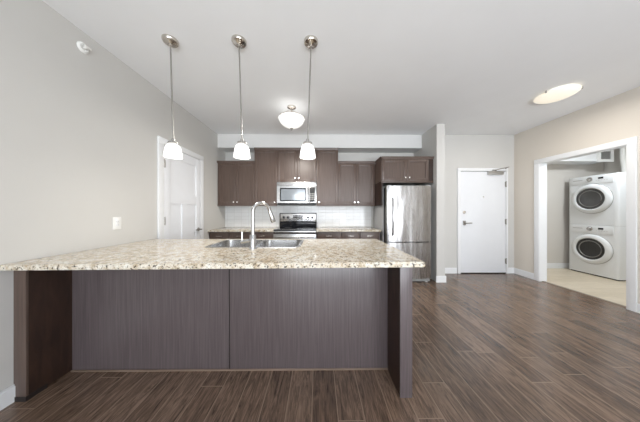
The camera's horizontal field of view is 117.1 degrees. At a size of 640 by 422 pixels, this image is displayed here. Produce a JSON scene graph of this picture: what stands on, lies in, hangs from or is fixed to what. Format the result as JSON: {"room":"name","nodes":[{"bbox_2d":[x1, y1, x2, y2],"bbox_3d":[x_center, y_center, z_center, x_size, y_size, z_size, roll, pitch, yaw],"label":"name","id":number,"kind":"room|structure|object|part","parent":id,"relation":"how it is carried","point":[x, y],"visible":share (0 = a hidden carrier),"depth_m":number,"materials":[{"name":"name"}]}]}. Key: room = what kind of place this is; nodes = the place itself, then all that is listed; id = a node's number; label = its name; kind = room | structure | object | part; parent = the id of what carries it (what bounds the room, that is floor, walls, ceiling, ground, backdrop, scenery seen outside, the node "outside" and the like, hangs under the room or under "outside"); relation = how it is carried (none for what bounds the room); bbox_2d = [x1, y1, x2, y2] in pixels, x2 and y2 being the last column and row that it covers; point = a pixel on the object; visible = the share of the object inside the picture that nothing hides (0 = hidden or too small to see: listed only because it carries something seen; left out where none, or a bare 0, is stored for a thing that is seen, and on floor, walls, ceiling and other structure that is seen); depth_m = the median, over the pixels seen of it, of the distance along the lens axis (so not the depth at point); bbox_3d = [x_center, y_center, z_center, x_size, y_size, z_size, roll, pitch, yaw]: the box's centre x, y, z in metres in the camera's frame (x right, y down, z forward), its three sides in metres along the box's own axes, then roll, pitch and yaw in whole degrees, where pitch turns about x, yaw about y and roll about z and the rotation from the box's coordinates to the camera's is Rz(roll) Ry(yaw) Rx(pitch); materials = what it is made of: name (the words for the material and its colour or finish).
{"room":"kitchen","nodes":[
{"label":"kitchen","id":0,"kind":"room"},
{"bbox_2d":[0,0,224,391],"bbox_3d":[-2.086,-0.140,0.677,0.120,2.800,7.390,0,0,-1],"label":"wall","id":1,"kind":"structure","parent":0,"point":[79,131],"depth_m":1.58,"materials":[{"name":"grey paint"}]},
{"bbox_2d":[0,384,14,410],"bbox_3d":[-2.005,1.202,-0.862,0.015,0.115,4.312,0,0,-1],"label":"baseboard","id":2,"kind":"structure","parent":1,"relation":"attached to","point":[7,395],"depth_m":1.26,"materials":[{"name":"white paint"}]},
{"bbox_2d":[77,41,91,53],"bbox_3d":[-2.010,-1.400,1.677,0.049,0.086,0.086,0,0,-1],"label":"sprinkler","id":3,"kind":"object","parent":1,"relation":"attached to","point":[83,48],"visible":1,"depth_m":1.67,"materials":[{"name":"white plastic"}]},
{"bbox_2d":[113,217,120,229],"bbox_3d":[-2.032,0.122,1.960,0.010,0.124,0.080,0,0,-1],"label":"electrical outlet","id":4,"kind":"object","parent":1,"relation":"attached to","point":[116,220],"visible":1,"depth_m":1.95,"materials":[{"name":"white plastic"}]},
{"bbox_2d":[157,136,203,238],"bbox_3d":[-2.007,0.158,2.933,0.078,2.205,0.960,0,0,-1],"label":"door","id":5,"kind":"structure","parent":1,"relation":"in","point":[180,182],"depth_m":2.84,"materials":[{"name":"white paint"}]},
{"bbox_2d":[225,152,413,238],"bbox_3d":[0.000,-0.140,4.330,4.115,2.800,0.120,0,0,-1],"label":"wall","id":6,"kind":"structure","parent":0,"point":[228,155],"depth_m":4.28,"materials":[{"name":"grey paint"}]},
{"bbox_2d":[217,161,253,205],"bbox_3d":[-1.686,-0.550,4.068,0.740,0.900,0.372,0,0,-1],"label":"upper cabinet","id":7,"kind":"object","parent":6,"relation":"attached to","point":[235,178],"visible":0.94,"depth_m":3.92,"materials":[{"name":"brown wood"}]},
{"bbox_3d":[-1.862,-0.544,3.919,0.351,0.824,0.020,0,0,0],"label":"door","id":8,"kind":"part","parent":7,"relation":"part of","materials":[{"name":"brown wood"}]},
{"bbox_3d":[-1.684,-0.115,3.925,0.740,0.030,0.020,0,0,0],"label":"light rail","id":9,"kind":"part","parent":7,"relation":"part of","materials":[{"name":"brown wood"}]},
{"bbox_3d":[-1.684,-0.979,3.914,0.740,0.042,0.052,0,0,0],"label":"crown molding","id":10,"kind":"part","parent":7,"relation":"part of","materials":[{"name":"brown wood"}]},
{"bbox_3d":[-1.499,-0.544,3.922,0.366,0.824,0.020,0,0,0],"label":"door","id":11,"kind":"part","parent":7,"relation":"part of","materials":[{"name":"brown wood"}]},
{"bbox_2d":[254,147,277,205],"bbox_3d":[-1.089,-0.682,4.074,0.454,1.165,0.372,0,0,-1],"label":"upper cabinet","id":12,"kind":"object","parent":6,"relation":"attached to","point":[265,158],"visible":0.78,"depth_m":3.93,"materials":[{"name":"brown wood"}]},
{"bbox_3d":[-1.087,-1.244,3.920,0.454,0.042,0.052,0,0,0],"label":"crown molding","id":13,"kind":"part","parent":12,"relation":"part of","materials":[{"name":"brown wood"}]},
{"bbox_2d":[277,148,316,183],"bbox_3d":[-0.467,-0.923,4.079,0.790,0.683,0.372,0,0,-1],"label":"upper cabinet","id":14,"kind":"object","parent":6,"relation":"attached to","point":[290,167],"visible":0.89,"depth_m":3.93,"materials":[{"name":"brown wood"}]},
{"bbox_3d":[-0.663,-0.902,3.929,0.391,0.637,0.020,0,0,0],"label":"door","id":15,"kind":"part","parent":14,"relation":"part of","materials":[{"name":"brown wood"}]},
{"bbox_2d":[277,182,315,204],"bbox_3d":[-0.466,-0.349,4.042,0.782,0.457,0.427,0,0,-1],"label":"microwave","id":16,"kind":"object","parent":14,"relation":"attached to","point":[288,193],"visible":1,"depth_m":3.88,"materials":[{"name":"silver metal"}]},
{"bbox_3d":[-0.542,-0.327,3.895,0.627,0.334,0.030,0,0,0],"label":"door","id":17,"kind":"part","parent":16,"relation":"part of","materials":[{"name":"silver metal"}]},
{"bbox_3d":[-0.465,-0.539,3.896,0.782,0.078,0.030,0,0,0],"label":"vent panel","id":18,"kind":"part","parent":16,"relation":"part of","materials":[{"name":"silver metal"}]},
{"bbox_3d":[-0.150,-0.327,3.899,0.152,0.334,0.030,0,0,0],"label":"control panel","id":19,"kind":"part","parent":16,"relation":"part of","materials":[{"name":"silver metal"}]},
{"bbox_3d":[-0.465,-1.244,3.925,0.790,0.042,0.052,0,0,0],"label":"crown molding","id":20,"kind":"part","parent":14,"relation":"part of","materials":[{"name":"brown wood"}]},
{"bbox_3d":[-0.268,-0.902,3.933,0.391,0.637,0.020,0,0,0],"label":"door","id":21,"kind":"part","parent":14,"relation":"part of","materials":[{"name":"brown wood"}]},
{"bbox_2d":[225,206,370,226],"bbox_3d":[-0.469,0.116,4.261,3.174,0.461,0.008,0,0,-1],"label":"backsplash","id":22,"kind":"structure","parent":6,"relation":"attached to","point":[235,216],"depth_m":4.26,"materials":[{"name":"white tile"}]},
{"bbox_2d":[316,148,337,205],"bbox_3d":[0.146,-0.682,4.084,0.436,1.165,0.372,0,0,-1],"label":"upper cabinet","id":23,"kind":"object","parent":6,"relation":"attached to","point":[327,158],"visible":1,"depth_m":3.94,"materials":[{"name":"brown wood"}]},
{"bbox_3d":[0.148,-1.244,3.930,0.436,0.042,0.052,0,0,0],"label":"crown molding","id":24,"kind":"part","parent":23,"relation":"part of","materials":[{"name":"brown wood"}]},
{"bbox_2d":[338,161,374,205],"bbox_3d":[0.737,-0.550,4.090,0.746,0.900,0.372,0,0,-1],"label":"upper cabinet","id":25,"kind":"object","parent":6,"relation":"attached to","point":[356,179],"visible":0.99,"depth_m":3.94,"materials":[{"name":"brown wood"}]},
{"bbox_3d":[0.548,-0.544,3.940,0.361,0.824,0.020,0,0,0],"label":"door","id":26,"kind":"part","parent":25,"relation":"part of","materials":[{"name":"brown wood"}]},
{"bbox_3d":[0.739,-0.115,3.946,0.746,0.030,0.020,0,0,0],"label":"light rail","id":27,"kind":"part","parent":25,"relation":"part of","materials":[{"name":"brown wood"}]},
{"bbox_3d":[0.739,-0.979,3.936,0.746,0.042,0.052,0,0,0],"label":"crown molding","id":28,"kind":"part","parent":25,"relation":"part of","materials":[{"name":"brown wood"}]},
{"bbox_3d":[0.913,-0.544,3.943,0.361,0.824,0.020,0,0,0],"label":"door","id":29,"kind":"part","parent":25,"relation":"part of","materials":[{"name":"brown wood"}]},
{"bbox_2d":[375,156,433,205],"bbox_3d":[1.573,-0.542,3.899,0.965,0.885,0.767,0,0,-1],"label":"upper cabinet","id":30,"kind":"object","parent":6,"relation":"attached to","point":[389,170],"visible":0.99,"depth_m":3.55,"materials":[{"name":"brown wood"}]},
{"bbox_3d":[1.122,-0.320,3.911,0.018,0.440,0.733,0,0,0],"label":"panel","id":31,"kind":"part","parent":30,"relation":"part of","materials":[{"name":"brown wood"}]},
{"bbox_3d":[1.354,-0.744,3.552,0.447,0.394,0.020,0,0,0],"label":"door","id":32,"kind":"part","parent":30,"relation":"part of","materials":[{"name":"brown wood"}]},
{"bbox_3d":[1.575,-0.964,3.718,0.965,0.042,0.393,0,0,0],"label":"crown molding","id":33,"kind":"part","parent":30,"relation":"part of","materials":[{"name":"brown wood"}]},
{"bbox_3d":[1.587,-0.530,3.558,0.943,0.030,0.020,0,0,0],"label":"light rail","id":34,"kind":"part","parent":30,"relation":"part of","materials":[{"name":"brown wood"}]},
{"bbox_3d":[1.776,-0.744,3.556,0.391,0.394,0.020,0,0,0],"label":"door","id":35,"kind":"part","parent":30,"relation":"part of","materials":[{"name":"brown wood"}]},
{"bbox_2d":[0,268,639,421],"bbox_3d":[2.134,1.310,0.664,8.560,0.100,7.490,0,0,-1],"label":"floor","id":36,"kind":"structure","parent":0,"point":[487,347],"depth_m":1.46,"materials":[{"name":"brown wood"}]},
{"bbox_2d":[14,267,411,401],"bbox_3d":[-0.708,0.819,1.845,2.652,0.883,1.086,0,0,-1],"label":"kitchen island","id":37,"kind":"object","parent":36,"relation":"on","point":[267,319],"visible":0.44,"depth_m":1.55,"materials":[{"name":"brown wood"}]},
{"bbox_3d":[-1.993,0.812,1.833,0.082,0.871,1.050,0,0,0],"label":"panel","id":38,"kind":"part","parent":37,"relation":"part of","materials":[{"name":"brown wood"}]},
{"bbox_3d":[-1.336,0.819,1.553,1.227,0.883,0.018,0,0,0],"label":"panel","id":39,"kind":"part","parent":37,"relation":"part of","materials":[{"name":"brown wood"}]},
{"bbox_2d":[0,239,424,270],"bbox_3d":[-0.668,0.358,1.817,2.734,0.035,1.154,0,0,-1],"label":"island countertop","id":40,"kind":"structure","parent":37,"relation":"on","point":[152,253],"depth_m":1.43,"materials":[{"name":"beige stone"}]},
{"bbox_2d":[205,240,303,247],"bbox_3d":[-0.638,0.433,2.050,0.906,0.196,0.476,0,0,-1],"label":"sink","id":41,"kind":"object","parent":40,"relation":"in","point":[226,243],"visible":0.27,"depth_m":2.25,"materials":[{"name":"silver metal"}]},
{"bbox_3d":[-0.857,0.434,2.048,0.415,0.194,0.424,0,0,0],"label":"bowl","id":42,"kind":"part","parent":41,"relation":"part of","materials":[{"name":"silver metal"}]},
{"bbox_3d":[-0.418,0.434,2.051,0.415,0.194,0.424,0,0,0],"label":"bowl","id":43,"kind":"part","parent":41,"relation":"part of","materials":[{"name":"silver metal"}]},
{"bbox_2d":[240,201,275,248],"bbox_3d":[-0.563,0.126,1.806,0.318,0.430,0.093,0,0,-26],"label":"faucet","id":44,"kind":"object","parent":40,"relation":"on","point":[252,240],"visible":1,"depth_m":1.76,"materials":[{"name":"silver metal"}]},
{"bbox_3d":[-0.671,0.242,1.769,0.092,0.106,0.030,0,0,0],"label":"lever handle","id":45,"kind":"part","parent":44,"relation":"part of","materials":[{"name":"silver metal"}]},
{"bbox_3d":[-0.544,0.066,1.818,0.191,0.310,0.033,0,0,-37],"label":"spout","id":46,"kind":"part","parent":44,"relation":"part of","materials":[{"name":"silver metal"}]},
{"bbox_3d":[-0.706,1.254,1.543,2.488,0.012,0.010,0,0,0],"label":"shoe molding","id":47,"kind":"part","parent":37,"relation":"part of","materials":[{"name":"brown wood"}]},
{"bbox_3d":[-0.087,0.819,1.562,1.250,0.883,0.022,0,0,0],"label":"panel","id":48,"kind":"part","parent":37,"relation":"part of","materials":[{"name":"brown wood"}]},
{"bbox_3d":[0.577,0.819,1.855,0.082,0.883,1.050,0,0,0],"label":"panel","id":49,"kind":"part","parent":37,"relation":"part of","materials":[{"name":"brown wood"}]},
{"bbox_2d":[209,232,250,238],"bbox_3d":[-1.666,0.823,3.908,0.772,0.875,0.690,0,0,-1],"label":"base cabinet","id":50,"kind":"object","parent":36,"relation":"on","point":[212,235],"visible":0.16,"depth_m":3.60,"materials":[{"name":"brown wood"}]},
{"bbox_3d":[-1.847,0.469,3.606,0.346,0.151,0.020,0,0,0],"label":"drawer","id":51,"kind":"part","parent":50,"relation":"part of","materials":[{"name":"brown wood"}]},
{"bbox_3d":[-1.474,0.469,3.609,0.391,0.151,0.020,0,0,0],"label":"drawer","id":52,"kind":"part","parent":50,"relation":"part of","materials":[{"name":"brown wood"}]},
{"bbox_2d":[208,227,278,231],"bbox_3d":[-1.454,0.365,3.913,1.198,0.038,0.684,0,0,-1],"label":"countertop","id":53,"kind":"structure","parent":50,"relation":"on","point":[223,229],"depth_m":3.66,"materials":[{"name":"beige stone"}]},
{"bbox_2d":[255,232,272,238],"bbox_3d":[-1.068,0.823,3.914,0.421,0.875,0.690,0,0,-1],"label":"base cabinet","id":54,"kind":"object","parent":36,"relation":"on","point":[259,235],"visible":0.12,"depth_m":3.60,"materials":[{"name":"brown wood"}]},
{"bbox_2d":[273,213,316,238],"bbox_3d":[-0.464,0.652,3.877,0.786,1.215,0.754,0,0,-1],"label":"range","id":55,"kind":"object","parent":36,"relation":"on","point":[292,225],"visible":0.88,"depth_m":4.12,"materials":[{"name":"silver metal"}]},
{"bbox_3d":[-0.461,0.721,3.578,0.776,0.598,0.040,0,0,0],"label":"oven door","id":56,"kind":"part","parent":55,"relation":"part of","materials":[{"name":"silver metal"}]},
{"bbox_3d":[-0.461,0.470,3.530,0.696,0.026,0.060,0,0,0],"label":"oven handle","id":57,"kind":"part","parent":55,"relation":"part of","materials":[{"name":"silver metal"}]},
{"bbox_2d":[273,227,315,230],"bbox_3d":[-0.464,0.350,3.900,0.776,0.025,0.672,0,0,0],"label":"cooktop","id":58,"kind":"object","parent":55,"relation":"in","point":[280,228],"depth_m":3.57,"materials":[{"name":"black glass"}]},
{"bbox_3d":[-0.466,0.138,4.149,0.746,0.161,0.014,0,0,0],"label":"control panel","id":59,"kind":"part","parent":55,"relation":"part of","materials":[{"name":"silver metal"}]},
{"bbox_2d":[317,232,340,238],"bbox_3d":[0.161,0.823,3.924,0.457,0.875,0.690,0,0,-1],"label":"base cabinet","id":60,"kind":"object","parent":36,"relation":"on","point":[320,235],"visible":0.12,"depth_m":3.61,"materials":[{"name":"brown wood"}]},
{"bbox_2d":[341,232,379,239],"bbox_3d":[0.753,0.823,3.929,0.723,0.875,0.690,0,0,-1],"label":"base cabinet","id":61,"kind":"object","parent":36,"relation":"on","point":[344,235],"visible":0.24,"depth_m":3.62,"materials":[{"name":"brown wood"}]},
{"bbox_2d":[316,227,380,231],"bbox_3d":[0.526,0.365,3.931,1.190,0.038,0.684,0,0,-1],"label":"countertop","id":62,"kind":"structure","parent":61,"relation":"on","point":[319,229],"depth_m":3.66,"materials":[{"name":"beige stone"}]},
{"bbox_3d":[0.571,0.469,3.627,0.351,0.151,0.020,0,0,0],"label":"drawer","id":63,"kind":"part","parent":61,"relation":"part of","materials":[{"name":"brown wood"}]},
{"bbox_3d":[0.921,0.469,3.630,0.341,0.151,0.020,0,0,0],"label":"drawer","id":64,"kind":"part","parent":61,"relation":"part of","materials":[{"name":"brown wood"}]},
{"bbox_2d":[374,185,430,281],"bbox_3d":[1.558,0.403,3.784,0.798,1.715,0.860,0,0,-1],"label":"refrigerator","id":65,"kind":"object","parent":36,"relation":"on","point":[403,219],"visible":0.67,"depth_m":3.42,"materials":[{"name":"silver metal"}]},
{"bbox_3d":[1.173,0.047,3.471,0.013,0.980,0.042,0,0,0],"label":"edge trim","id":66,"kind":"part","parent":65,"relation":"part of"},
{"bbox_3d":[1.266,0.100,3.390,0.024,0.681,0.077,0,0,0],"label":"handle","id":67,"kind":"part","parent":65,"relation":"part of","materials":[{"name":"silver metal"}]},
{"bbox_3d":[1.565,0.047,3.455,0.790,0.982,0.083,0,0,0],"label":"door","id":68,"kind":"part","parent":65,"relation":"part of","materials":[{"name":"silver metal"}]},
{"bbox_3d":[1.565,0.870,3.455,0.790,0.631,0.083,0,0,0],"label":"freezer door","id":69,"kind":"part","parent":65,"relation":"part of","materials":[{"name":"silver metal"}]},
{"bbox_2d":[569,224,625,280],"bbox_3d":[5.694,0.767,3.856,0.796,0.985,0.708,0,0,-1],"label":"washing machine","id":70,"kind":"object","parent":36,"relation":"on","point":[597,250],"visible":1,"depth_m":3.73,"materials":[{"name":"white metal"}]},
{"bbox_3d":[5.327,0.745,3.853,0.026,0.418,0.418,0,0,0],"label":"door glass","id":71,"kind":"part","parent":70,"relation":"part of","materials":[{"name":"black glass"}]},
{"bbox_3d":[5.321,0.745,3.853,0.050,0.576,0.576,0,0,0],"label":"door","id":72,"kind":"part","parent":70,"relation":"part of","materials":[{"name":"white plastic"}]},
{"bbox_3d":[5.353,0.361,3.853,0.038,0.148,0.588,0,0,0],"label":"control panel","id":73,"kind":"part","parent":70,"relation":"part of","materials":[{"name":"white plastic"}]},
{"bbox_2d":[569,172,625,225],"bbox_3d":[5.694,-0.210,3.856,0.796,0.970,0.708,0,0,-1],"label":"dryer","id":74,"kind":"object","parent":70,"relation":"on","point":[595,199],"visible":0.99,"depth_m":3.73,"materials":[{"name":"white metal"}]},
{"bbox_3d":[5.327,-0.240,3.853,0.026,0.418,0.418,0,0,0],"label":"door glass","id":75,"kind":"part","parent":74,"relation":"part of","materials":[{"name":"grey glass"}]},
{"bbox_3d":[5.321,-0.240,3.853,0.050,0.576,0.576,0,0,0],"label":"door","id":76,"kind":"part","parent":74,"relation":"part of","materials":[{"name":"white plastic"}]},
{"bbox_3d":[5.353,-0.609,3.853,0.038,0.148,0.588,0,0,0],"label":"control panel","id":77,"kind":"part","parent":74,"relation":"part of","materials":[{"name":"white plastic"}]},
{"bbox_2d":[620,147,625,171],"bbox_3d":[5.984,-1.117,3.852,0.107,0.844,0.072,0,0,-1],"label":"duct","id":78,"kind":"object","parent":74,"relation":"on","point":[622,150],"visible":0.51,"depth_m":3.84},
{"bbox_2d":[42,0,639,134],"bbox_3d":[2.134,-1.590,0.664,8.560,0.100,7.490,0,0,-1],"label":"ceiling","id":79,"kind":"structure","parent":0,"point":[379,67],"depth_m":1.95,"materials":[{"name":"white paint"}]},
{"bbox_2d":[161,34,182,158],"bbox_3d":[-1.332,-1.012,1.763,0.162,1.056,0.145,0,0,-1],"label":"pendant lamp","id":80,"kind":"object","parent":79,"relation":"hanging from","point":[172,150],"visible":1,"depth_m":1.75,"materials":[{"name":"white glass"}]},
{"bbox_3d":[-1.336,-1.065,1.763,0.037,0.860,0.012,0,0,0],"label":"rod","id":81,"kind":"part","parent":80,"relation":"part of","materials":[{"name":"silver metal"}]},
{"bbox_3d":[-1.323,-0.543,1.764,0.145,0.118,0.145,0,0,0],"label":"lamp shade","id":82,"kind":"part","parent":80,"relation":"part of","materials":[{"name":"white glass"}]},
{"bbox_2d":[231,34,249,159],"bbox_3d":[-0.714,-1.012,1.769,0.162,1.056,0.145,0,0,-1],"label":"pendant lamp","id":83,"kind":"object","parent":79,"relation":"hanging from","point":[241,151],"visible":1,"depth_m":1.75,"materials":[{"name":"white glass"}]},
{"bbox_3d":[-0.719,-1.065,1.769,0.038,0.860,0.012,0,0,0],"label":"rod","id":84,"kind":"part","parent":83,"relation":"part of","materials":[{"name":"silver metal"}]},
{"bbox_3d":[-0.706,-0.543,1.769,0.145,0.118,0.145,0,0,0],"label":"lamp shade","id":85,"kind":"part","parent":83,"relation":"part of","materials":[{"name":"white glass"}]},
{"bbox_2d":[278,105,304,129],"bbox_3d":[-0.419,-1.367,2.898,0.392,0.345,0.392,0,0,-1],"label":"ceiling light","id":86,"kind":"object","parent":79,"relation":"attached to","point":[290,120],"visible":1,"depth_m":2.80,"materials":[{"name":"white glass"}]},
{"bbox_3d":[-0.420,-1.293,2.896,0.390,0.142,0.390,0,0,0],"label":"lamp shade","id":87,"kind":"part","parent":86,"relation":"part of","materials":[{"name":"white glass"}]},
{"bbox_2d":[300,35,317,159],"bbox_3d":[-0.101,-1.012,1.774,0.166,1.056,0.145,0,0,-1],"label":"pendant lamp","id":88,"kind":"object","parent":79,"relation":"hanging from","point":[307,152],"visible":1,"depth_m":1.76,"materials":[{"name":"white glass"}]},
{"bbox_3d":[-0.112,-0.543,1.774,0.145,0.118,0.145,0,0,0],"label":"lamp shade","id":89,"kind":"part","parent":88,"relation":"part of","materials":[{"name":"white glass"}]},
{"bbox_3d":[-0.097,-1.065,1.774,0.042,0.860,0.012,0,0,0],"label":"rod","id":90,"kind":"part","parent":88,"relation":"part of","materials":[{"name":"silver metal"}]},
{"bbox_2d":[218,134,421,152],"bbox_3d":[0.002,-1.407,4.105,4.115,0.267,0.330,0,0,-1],"label":"soffit","id":91,"kind":"structure","parent":79,"relation":"attached to","point":[226,142],"depth_m":3.94,"materials":[{"name":"paint"}]},
{"bbox_2d":[533,84,582,103],"bbox_3d":[3.076,-1.500,2.549,0.407,0.080,0.407,0,0,-1],"label":"ceiling light","id":92,"kind":"object","parent":79,"relation":"attached to","point":[559,93],"visible":1,"depth_m":2.48,"materials":[{"name":"white glass"}]},
{"bbox_2d":[414,124,444,280],"bbox_3d":[2.133,-0.140,3.934,0.145,2.800,0.950,0,0,-1],"label":"wall","id":93,"kind":"structure","parent":0,"point":[433,140],"depth_m":3.46,"materials":[{"name":"grey paint"}]},
{"bbox_2d":[436,276,445,282],"bbox_3d":[2.138,1.202,3.451,0.175,0.115,0.015,0,0,-1],"label":"baseboard","id":94,"kind":"structure","parent":93,"relation":"attached to","point":[439,279],"depth_m":3.44,"materials":[{"name":"white paint"}]},
{"bbox_2d":[445,135,513,267],"bbox_3d":[3.070,-0.140,4.017,1.730,2.800,0.120,0,0,-1],"label":"wall","id":95,"kind":"structure","parent":0,"point":[461,151],"depth_m":3.96,"materials":[{"name":"grey paint"}]},
{"bbox_2d":[445,268,456,273],"bbox_3d":[2.488,1.202,3.944,0.535,0.115,0.015,0,0,-1],"label":"baseboard","id":96,"kind":"structure","parent":95,"relation":"attached to","point":[447,270],"depth_m":3.94,"materials":[{"name":"white paint"}]},
{"bbox_2d":[457,167,508,273],"bbox_3d":[3.283,0.193,3.897,1.021,2.134,0.124,0,0,-1],"label":"door","id":97,"kind":"structure","parent":95,"relation":"in","point":[482,193],"depth_m":3.95,"materials":[{"name":"white paint"}]},
{"bbox_2d":[508,268,513,272],"bbox_3d":[3.858,1.202,3.956,0.125,0.115,0.015,0,0,-1],"label":"baseboard","id":98,"kind":"structure","parent":95,"relation":"attached to","point":[510,270],"depth_m":3.95,"materials":[{"name":"white paint"}]},
{"bbox_2d":[547,162,603,262],"bbox_3d":[5.157,-0.140,4.365,2.210,2.800,0.120,0,0,-1],"label":"wall","id":99,"kind":"structure","parent":0,"point":[558,175],"depth_m":4.31,"materials":[{"name":"paint"}]},
{"bbox_2d":[547,263,568,267],"bbox_3d":[5.158,1.202,4.298,2.210,0.115,0.015,0,0,-1],"label":"baseboard","id":100,"kind":"structure","parent":99,"relation":"attached to","point":[549,265],"depth_m":4.29,"materials":[{"name":"white paint"}]},
{"bbox_2d":[547,153,600,164],"bbox_3d":[4.999,-1.143,4.154,1.890,0.235,0.300,0,0,-1],"label":"ceiling","id":101,"kind":"structure","parent":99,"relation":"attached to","point":[588,159],"depth_m":4.05,"materials":[{"name":"white paint"}]},
{"bbox_2d":[596,150,613,161],"bbox_3d":[5.825,-1.133,3.995,0.320,0.255,0.029,0,0,-1],"label":"vent grille","id":102,"kind":"object","parent":101,"relation":"attached to","point":[607,156],"visible":0.89,"depth_m":3.98,"materials":[{"name":"white plastic"}]},
{"bbox_2d":[514,86,639,303],"bbox_3d":[4.024,-0.140,0.730,0.120,2.800,7.390,0,0,-1],"label":"wall","id":103,"kind":"structure","parent":0,"point":[615,118],"depth_m":3.21,"materials":[{"name":"beige paint"}]},
{"bbox_2d":[514,268,533,279],"bbox_3d":[3.930,1.202,3.774,0.015,0.115,0.380,0,0,-1],"label":"baseboard","id":104,"kind":"structure","parent":103,"relation":"attached to","point":[527,274],"depth_m":3.75,"materials":[{"name":"white paint"}]},
{"bbox_2d":[542,281,625,307],"bbox_3d":[4.004,1.257,3.008,0.050,0.006,0.985,0,0,-1],"label":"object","id":105,"kind":"structure","parent":103,"relation":"attached to","point":[542,281],"depth_m":2.91,"materials":[{"name":"grey metal"}]},
{"bbox_2d":[534,136,637,311],"bbox_3d":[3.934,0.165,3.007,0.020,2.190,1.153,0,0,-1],"label":"trim","id":106,"kind":"structure","parent":103,"relation":"attached to","point":[631,143],"depth_m":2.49,"materials":[{"name":"white paint"}]},
{"bbox_2d":[604,148,620,173],"bbox_3d":[6.333,-0.140,3.135,0.120,2.800,2.600,0,0,-1],"label":"wall","id":107,"kind":"structure","parent":0,"point":[609,167],"depth_m":4.16,"materials":[{"name":"paint"}]}
]}

